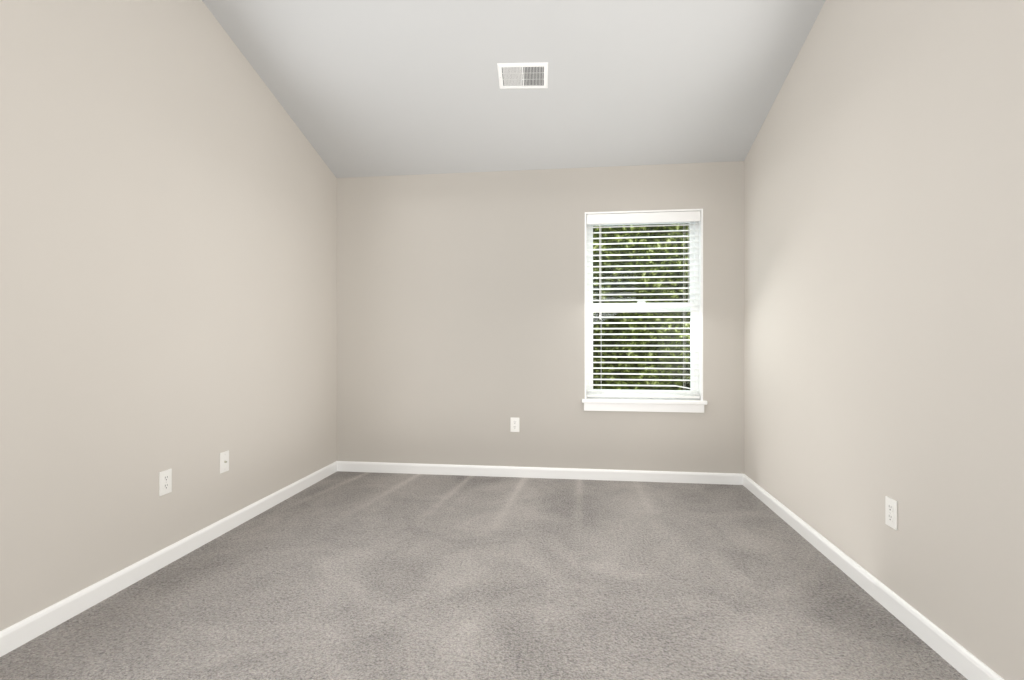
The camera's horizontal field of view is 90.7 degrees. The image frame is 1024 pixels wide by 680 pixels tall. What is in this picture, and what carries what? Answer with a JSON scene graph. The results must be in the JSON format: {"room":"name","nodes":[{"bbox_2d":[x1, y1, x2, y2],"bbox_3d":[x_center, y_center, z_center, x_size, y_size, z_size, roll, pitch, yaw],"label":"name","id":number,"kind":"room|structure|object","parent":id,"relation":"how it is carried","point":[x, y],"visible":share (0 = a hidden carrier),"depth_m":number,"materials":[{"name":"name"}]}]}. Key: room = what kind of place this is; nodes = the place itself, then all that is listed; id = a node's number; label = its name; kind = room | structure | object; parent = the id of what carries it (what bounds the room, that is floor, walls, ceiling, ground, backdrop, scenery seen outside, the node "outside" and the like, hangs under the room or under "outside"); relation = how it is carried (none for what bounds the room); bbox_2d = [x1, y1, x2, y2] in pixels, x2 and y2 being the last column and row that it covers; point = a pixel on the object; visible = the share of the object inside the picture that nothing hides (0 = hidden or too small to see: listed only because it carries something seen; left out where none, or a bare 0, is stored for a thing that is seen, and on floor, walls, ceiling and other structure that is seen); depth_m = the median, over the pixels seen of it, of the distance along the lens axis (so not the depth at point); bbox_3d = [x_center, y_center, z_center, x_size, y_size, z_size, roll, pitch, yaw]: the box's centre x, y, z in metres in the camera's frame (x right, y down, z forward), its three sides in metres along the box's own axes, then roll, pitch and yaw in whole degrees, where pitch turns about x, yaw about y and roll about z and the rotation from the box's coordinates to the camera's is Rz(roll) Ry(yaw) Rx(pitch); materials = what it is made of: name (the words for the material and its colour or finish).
{"room":"empty bedroom","nodes":[
{"label":"empty bedroom","id":0,"kind":"room"},
{"bbox_2d":[0,0,336,630],"bbox_3d":[-1.909,-1.060,1.448,0.200,4.300,6.000,0,0,7],"label":"wall","id":1,"kind":"structure","parent":0,"point":[168,239],"depth_m":2.33,"materials":[{"name":"beige paint"}]},
{"bbox_2d":[159,469,171,495],"bbox_3d":[-1.679,0.690,2.451,0.007,0.116,0.072,0,0,7],"label":"electrical outlet","id":2,"kind":"object","parent":1,"relation":"attached to","point":[165,481],"visible":1,"depth_m":2.45,"materials":[{"name":"white plastic"}]},
{"bbox_2d":[0,461,339,656],"bbox_3d":[-1.803,1.049,1.435,0.014,0.082,5.600,0,0,7],"label":"baseboard","id":3,"kind":"structure","parent":1,"relation":"attached to","point":[22,632],"depth_m":2.27,"materials":[{"name":"white wood"}]},
{"bbox_2d":[220,450,228,473],"bbox_3d":[-1.623,0.690,2.862,0.016,0.116,0.072,0,0,7],"label":"outlet","id":4,"kind":"object","parent":1,"relation":"attached to","point":[224,461],"visible":1,"depth_m":2.86,"materials":[{"name":"white plastic"}]},
{"bbox_2d":[0,471,967,679],"bbox_3d":[-0.203,1.150,1.235,3.638,0.120,6.000,0,0,7],"label":"floor","id":5,"kind":"structure","parent":0,"point":[340,575],"depth_m":2.12,"materials":[{"name":"grey carpet"}]},
{"bbox_2d":[202,0,825,177],"bbox_3d":[-0.203,-2.318,1.235,3.638,2.056,6.000,0,0,7],"label":"ceiling","id":6,"kind":"structure","parent":0,"point":[365,88],"depth_m":3.11,"materials":[{"name":"white paint"}]},
{"bbox_2d":[497,62,547,88],"bbox_3d":[0.068,-1.619,3.107,0.305,0.010,0.200,1,-17,4],"label":"ceiling vent","id":7,"kind":"object","parent":6,"relation":"in","point":[521,75],"visible":1,"depth_m":3.10,"materials":[{"name":"white metal"}]},
{"bbox_2d":[337,161,743,473],"bbox_3d":[0.156,-1.060,4.112,3.638,4.300,0.200,0,0,7],"label":"wall","id":8,"kind":"structure","parent":0,"point":[460,318],"depth_m":4.04,"materials":[{"name":"beige paint"}]},
{"bbox_2d":[510,417,518,431],"bbox_3d":[0.023,0.675,4.024,0.072,0.116,0.007,0,0,7],"label":"electrical outlet","id":9,"kind":"object","parent":8,"relation":"attached to","point":[514,424],"visible":1,"depth_m":4.02,"materials":[{"name":"white plastic"}]},
{"bbox_2d":[340,461,739,484],"bbox_3d":[0.144,1.049,4.006,3.180,0.082,0.014,0,0,7],"label":"baseboard","id":10,"kind":"structure","parent":8,"relation":"attached to","point":[347,466],"depth_m":3.99,"materials":[{"name":"white wood"}]},
{"bbox_2d":[582,209,706,412],"bbox_3d":[1.019,-0.224,3.961,0.938,1.552,0.197,0,0,7],"label":"window","id":11,"kind":"structure","parent":8,"relation":"in","point":[676,400],"depth_m":3.94,"materials":[{"name":"white plastic"}]},
{"bbox_2d":[744,0,1023,679],"bbox_3d":[1.502,-1.060,1.022,0.200,4.300,6.000,0,0,7],"label":"wall","id":12,"kind":"structure","parent":0,"point":[884,258],"depth_m":1.97,"materials":[{"name":"beige paint"}]},
{"bbox_2d":[740,474,1003,679],"bbox_3d":[1.396,1.049,1.035,0.014,0.082,5.600,0,0,7],"label":"baseboard","id":13,"kind":"structure","parent":12,"relation":"attached to","point":[964,662],"depth_m":2.03,"materials":[{"name":"white wood"}]},
{"bbox_2d":[885,496,896,529],"bbox_3d":[1.524,0.695,2.033,0.007,0.116,0.072,0,0,7],"label":"electrical outlet","id":14,"kind":"object","parent":12,"relation":"attached to","point":[891,512],"visible":1,"depth_m":2.03,"materials":[{"name":"white plastic"}]},
{"label":"outside","id":15,"kind":"structure","parent":0,"visible":0},
{"bbox_2d":[593,223,689,389],"bbox_3d":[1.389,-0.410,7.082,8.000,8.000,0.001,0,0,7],"label":"trees","id":16,"kind":"object","parent":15,"point":[633,314],"depth_m":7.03,"materials":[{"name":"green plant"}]}
]}

